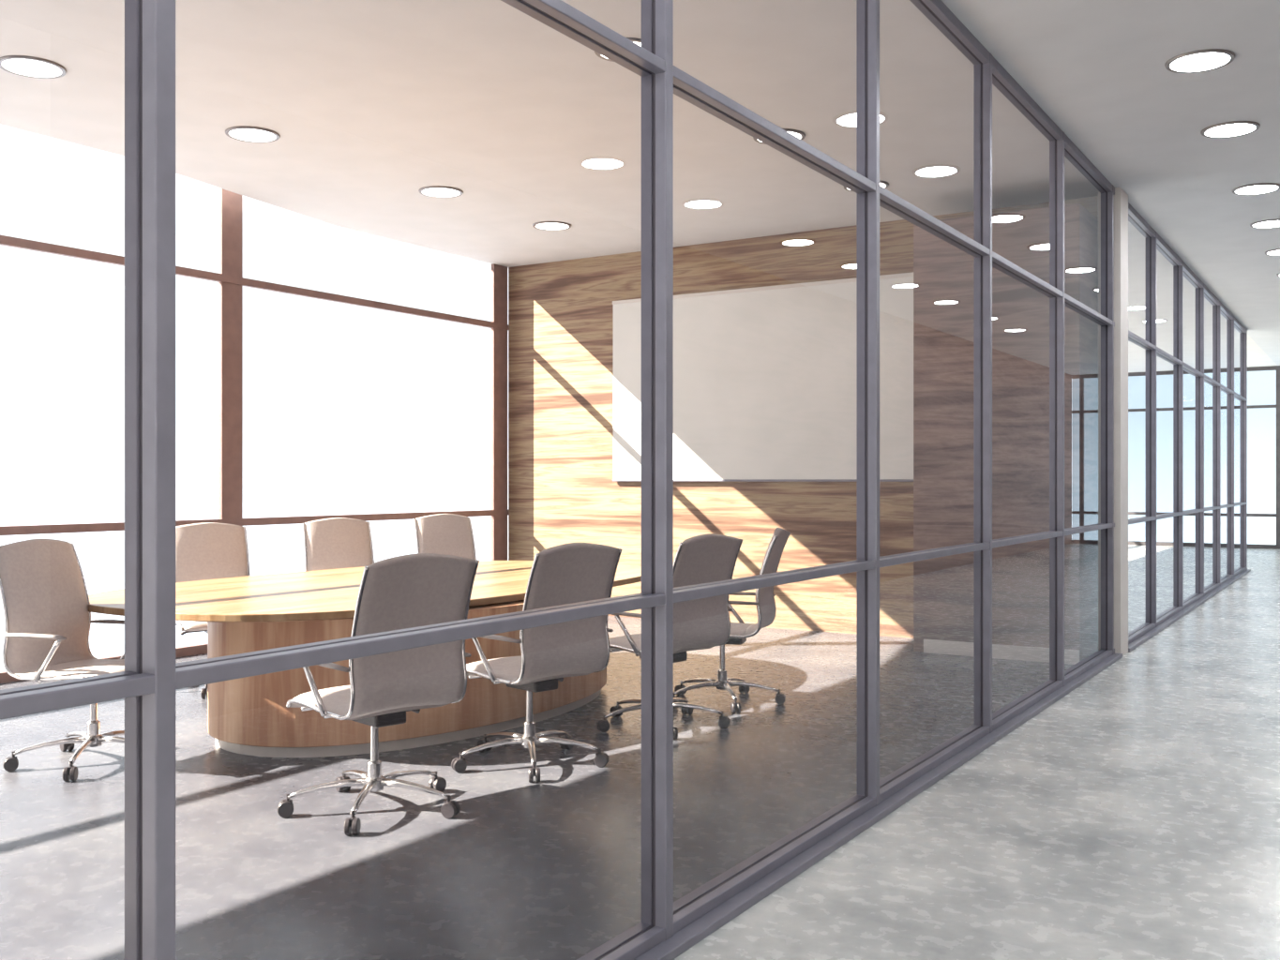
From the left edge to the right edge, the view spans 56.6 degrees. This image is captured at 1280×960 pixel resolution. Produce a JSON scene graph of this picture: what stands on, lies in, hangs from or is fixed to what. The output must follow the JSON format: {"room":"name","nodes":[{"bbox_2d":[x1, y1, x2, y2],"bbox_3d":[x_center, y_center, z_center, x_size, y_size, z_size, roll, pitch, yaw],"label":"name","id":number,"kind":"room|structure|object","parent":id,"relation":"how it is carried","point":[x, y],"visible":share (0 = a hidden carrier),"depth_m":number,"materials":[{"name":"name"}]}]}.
{"room":"office","nodes":[
{"label":"office","id":0,"kind":"room"},
{"bbox_2d":[0,187,509,683],"bbox_3d":[-5.006,-0.750,7.272,0.050,4.300,13.400,0,0,32],"label":"window","id":1,"kind":"structure","parent":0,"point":[230,278],"depth_m":9.89,"materials":[{"name":"metal"}]},
{"bbox_2d":[0,0,1250,959],"bbox_3d":[3.021,-0.458,8.316,0.200,3.716,23.700,0,0,32],"label":"wall","id":2,"kind":"structure","parent":0,"point":[149,681],"depth_m":3.79,"materials":[{"name":"metal"}]},
{"bbox_2d":[1097,187,1128,655],"bbox_3d":[3.811,-0.458,9.579,0.175,3.716,0.320,0,0,32],"label":"column","id":3,"kind":"structure","parent":2,"relation":"attached to","point":[1121,198],"depth_m":9.44,"materials":[{"name":"paint"}]},
{"bbox_2d":[0,0,1279,372],"bbox_3d":[3.925,-2.441,11.762,10.550,0.250,30.900,0,0,32],"label":"ceiling","id":4,"kind":"structure","parent":0,"point":[371,104],"depth_m":7.56,"materials":[{"name":"paint"}]},
{"bbox_2d":[0,55,66,78],"bbox_3d":[-3.403,-2.310,6.656,0.352,0.012,0.352,0,0,32],"label":"recessed light","id":5,"kind":"object","parent":4,"relation":"in","point":[31,67],"visible":1,"depth_m":6.64,"materials":[{"name":"grey plastic"}]},
{"bbox_2d":[1,59,61,76],"bbox_3d":[-3.403,-2.309,6.656,0.304,0.007,0.304,0,0,32],"label":"diffuser","id":6,"kind":"object","parent":5,"relation":"attached to","point":[26,67],"depth_m":6.65,"materials":[{"name":"white plastic"}]},
{"bbox_2d":[225,125,280,142],"bbox_3d":[-2.590,-2.310,7.952,0.352,0.012,0.352,0,0,32],"label":"recessed light","id":7,"kind":"object","parent":4,"relation":"in","point":[244,133],"visible":1,"depth_m":7.93,"materials":[{"name":"grey plastic"}]},
{"bbox_2d":[228,129,275,141],"bbox_3d":[-2.590,-2.309,7.952,0.304,0.007,0.304,0,0,32],"label":"diffuser","id":8,"kind":"object","parent":7,"relation":"attached to","point":[244,135],"depth_m":7.96,"materials":[{"name":"white plastic"}]},
{"bbox_2d":[418,185,463,197],"bbox_3d":[-1.597,-2.310,9.536,0.352,0.012,0.352,0,0,32],"label":"recessed light","id":9,"kind":"object","parent":4,"relation":"in","point":[437,191],"visible":1,"depth_m":9.51,"materials":[{"name":"grey plastic"}]},
{"bbox_2d":[421,188,459,196],"bbox_3d":[-1.597,-2.309,9.536,0.304,0.007,0.304,0,0,32],"label":"diffuser","id":10,"kind":"object","parent":9,"relation":"attached to","point":[430,192],"depth_m":9.54,"materials":[{"name":"white plastic"}]},
{"bbox_2d":[532,221,571,230],"bbox_3d":[-0.799,-2.310,10.807,0.352,0.012,0.352,0,0,32],"label":"recessed light","id":11,"kind":"object","parent":4,"relation":"in","point":[542,225],"visible":1,"depth_m":10.77,"materials":[{"name":"grey plastic"}]},
{"bbox_2d":[535,223,568,229],"bbox_3d":[-0.799,-2.309,10.807,0.304,0.007,0.304,0,0,32],"label":"diffuser","id":12,"kind":"object","parent":11,"relation":"attached to","point":[541,226],"depth_m":10.81,"materials":[{"name":"white plastic"}]},
{"bbox_2d":[594,37,641,61],"bbox_3d":[-0.072,-2.310,6.396,0.352,0.012,0.352,0,0,32],"label":"recessed light","id":13,"kind":"object","parent":4,"relation":"in","point":[638,41],"visible":0.15,"depth_m":6.28,"materials":[{"name":"grey plastic"}]},
{"bbox_2d":[752,128,805,144],"bbox_3d":[0.938,-2.310,8.006,0.352,0.012,0.352,0,0,32],"label":"recessed light","id":14,"kind":"object","parent":4,"relation":"in","point":[801,135],"visible":0.29,"depth_m":7.93,"materials":[{"name":"grey plastic"}]},
{"bbox_2d":[757,131,801,142],"bbox_3d":[0.938,-2.309,8.006,0.304,0.007,0.304,0,0,32],"label":"diffuser","id":15,"kind":"object","parent":14,"relation":"attached to","point":[798,134],"depth_m":7.93,"materials":[{"name":"white plastic"}]},
{"bbox_2d":[843,180,888,192],"bbox_3d":[1.777,-2.310,9.344,0.352,0.012,0.352,0,0,32],"label":"recessed light","id":16,"kind":"object","parent":4,"relation":"in","point":[883,184],"visible":0.27,"depth_m":9.30,"materials":[{"name":"grey plastic"}]},
{"bbox_2d":[1164,48,1234,73],"bbox_3d":[3.089,-2.310,6.562,0.352,0.012,0.352,0,0,32],"label":"recessed light","id":17,"kind":"object","parent":4,"relation":"in","point":[1209,59],"visible":1,"depth_m":6.55,"materials":[{"name":"grey plastic"}]},
{"bbox_2d":[1170,52,1230,71],"bbox_3d":[3.089,-2.309,6.562,0.304,0.007,0.304,0,0,32],"label":"diffuser","id":18,"kind":"object","parent":17,"relation":"attached to","point":[1187,61],"depth_m":6.55,"materials":[{"name":"white plastic"}]},
{"bbox_2d":[1200,120,1260,137],"bbox_3d":[3.892,-2.310,7.841,0.352,0.012,0.352,0,0,32],"label":"recessed light","id":19,"kind":"object","parent":4,"relation":"in","point":[1234,128],"visible":1,"depth_m":7.82,"materials":[{"name":"grey plastic"}]},
{"bbox_2d":[1204,123,1255,136],"bbox_3d":[3.892,-2.309,7.841,0.304,0.007,0.304,0,0,32],"label":"diffuser","id":20,"kind":"object","parent":19,"relation":"attached to","point":[1218,129],"depth_m":7.83,"materials":[{"name":"white plastic"}]},
{"bbox_2d":[1232,182,1279,195],"bbox_3d":[4.896,-2.310,9.442,0.352,0.012,0.352,0,0,32],"label":"recessed light","id":21,"kind":"object","parent":4,"relation":"in","point":[1261,188],"visible":1,"depth_m":9.42,"materials":[{"name":"grey plastic"}]},
{"bbox_2d":[1235,185,1278,194],"bbox_3d":[4.896,-2.309,9.442,0.304,0.007,0.304,0,0,32],"label":"diffuser","id":22,"kind":"object","parent":21,"relation":"attached to","point":[1243,189],"depth_m":9.45,"materials":[{"name":"white plastic"}]},
{"bbox_2d":[1249,218,1279,228],"bbox_3d":[5.693,-2.310,10.713,0.352,0.012,0.352,0,0,32],"label":"recessed light","id":23,"kind":"object","parent":4,"relation":"in","point":[1268,223],"visible":1,"depth_m":10.73,"materials":[{"name":"grey plastic"}]},
{"bbox_2d":[1253,220,1279,227],"bbox_3d":[5.693,-2.309,10.713,0.304,0.007,0.304,0,0,32],"label":"diffuser","id":24,"kind":"object","parent":23,"relation":"attached to","point":[1262,223],"depth_m":10.73,"materials":[{"name":"white plastic"}]},
{"bbox_2d":[1264,248,1279,255],"bbox_3d":[6.517,-2.310,12.025,0.352,0.012,0.352,0,0,32],"label":"recessed light","id":25,"kind":"object","parent":4,"relation":"in","point":[1272,251],"visible":1,"depth_m":12.06,"materials":[{"name":"grey plastic"}]},
{"bbox_2d":[1267,250,1279,255],"bbox_3d":[6.517,-2.309,12.025,0.304,0.007,0.304,0,0,32],"label":"diffuser","id":26,"kind":"object","parent":25,"relation":"attached to","point":[1270,252],"depth_m":12.06,"materials":[{"name":"white plastic"}]},
{"bbox_2d":[0,544,1279,959],"bbox_3d":[3.904,1.500,11.775,10.600,0.200,30.900,0,0,32],"label":"floor","id":27,"kind":"structure","parent":0,"point":[549,868],"depth_m":4.84,"materials":[{"name":"concrete"}]},
{"bbox_2d":[0,538,124,781],"bbox_3d":[-2.700,0.847,5.902,0.787,1.105,0.756,0,0,18],"label":"office chair","id":28,"kind":"object","parent":27,"relation":"on","point":[43,590],"visible":0.71,"depth_m":5.87,"materials":[{"name":"grey fabric"}]},
{"bbox_2d":[175,522,250,698],"bbox_3d":[-2.862,0.847,7.970,0.739,1.105,0.770,0,0,-30],"label":"office chair","id":29,"kind":"object","parent":27,"relation":"on","point":[205,550],"visible":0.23,"depth_m":8.21,"materials":[{"name":"grey"}]},
{"bbox_2d":[302,517,374,571],"bbox_3d":[-2.225,0.847,9.023,0.739,1.105,0.770,0,0,-30],"label":"office chair","id":30,"kind":"object","parent":27,"relation":"on","point":[334,543],"visible":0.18,"depth_m":9.27,"materials":[{"name":"grey"}]},
{"bbox_2d":[88,560,641,757],"bbox_3d":[-1.482,1.025,7.658,2.410,0.750,4.000,0,0,32],"label":"conference table","id":31,"kind":"object","parent":27,"relation":"on","point":[248,715],"visible":0.55,"depth_m":6.17,"materials":[{"name":"brown wood"}]},
{"bbox_2d":[277,553,479,835],"bbox_3d":[-1.118,0.847,5.062,0.758,1.105,0.787,0,0,-43],"label":"office chair","id":32,"kind":"object","parent":27,"relation":"on","point":[415,590],"visible":0.93,"depth_m":4.86,"materials":[{"name":"leather"}]},
{"bbox_2d":[413,513,476,559],"bbox_3d":[-1.554,0.847,10.093,0.745,1.105,0.765,0,0,-32],"label":"office chair","id":33,"kind":"object","parent":27,"relation":"on","point":[440,534],"visible":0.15,"depth_m":10.34,"materials":[{"name":"grey leather"}]},
{"bbox_2d":[451,542,622,783],"bbox_3d":[-0.548,0.847,5.867,0.765,1.105,0.788,0,0,-44],"label":"office chair","id":34,"kind":"object","parent":27,"relation":"on","point":[570,573],"visible":0.96,"depth_m":5.68,"materials":[{"name":"grey fabric"}]},
{"bbox_2d":[596,533,742,739],"bbox_3d":[0.119,0.847,6.777,0.789,1.105,0.764,0,0,43],"label":"office chair","id":35,"kind":"object","parent":27,"relation":"on","point":[702,624],"visible":0.64,"depth_m":6.61,"materials":[{"name":"grey fabric"}]},
{"bbox_2d":[673,527,790,713],"bbox_3d":[0.541,0.847,7.496,0.751,1.105,0.759,0,0,16],"label":"office chair","id":36,"kind":"object","parent":27,"relation":"on","point":[765,603],"visible":0.7,"depth_m":7.43,"materials":[{"name":"grey leather"}]},
{"bbox_2d":[913,203,1097,664],"bbox_3d":[2.986,-0.350,9.681,1.300,3.500,0.805,0,0,32],"label":"wall","id":37,"kind":"structure","parent":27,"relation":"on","point":[942,272],"depth_m":9.33,"materials":[{"name":"brown wood"}]},
{"bbox_2d":[508,195,1097,638],"bbox_3d":[1.203,-0.458,11.345,6.160,3.716,0.100,0,0,32],"label":"wall","id":38,"kind":"structure","parent":0,"point":[562,489],"depth_m":11.81,"materials":[{"name":"brown wood"}]},
{"bbox_2d":[612,272,913,481],"bbox_3d":[1.108,-0.907,11.316,3.260,1.845,0.050,0,0,32],"label":"projection screen","id":39,"kind":"object","parent":38,"relation":"attached to","point":[764,378],"visible":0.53,"depth_m":11.20,"materials":[{"name":"fabric"}]},
{"bbox_2d":[1128,365,1279,549],"bbox_3d":[12.008,-0.458,24.741,10.250,3.716,0.080,0,0,32],"label":"window","id":40,"kind":"structure","parent":0,"point":[1273,368],"depth_m":24.21,"materials":[{"name":"metal"}]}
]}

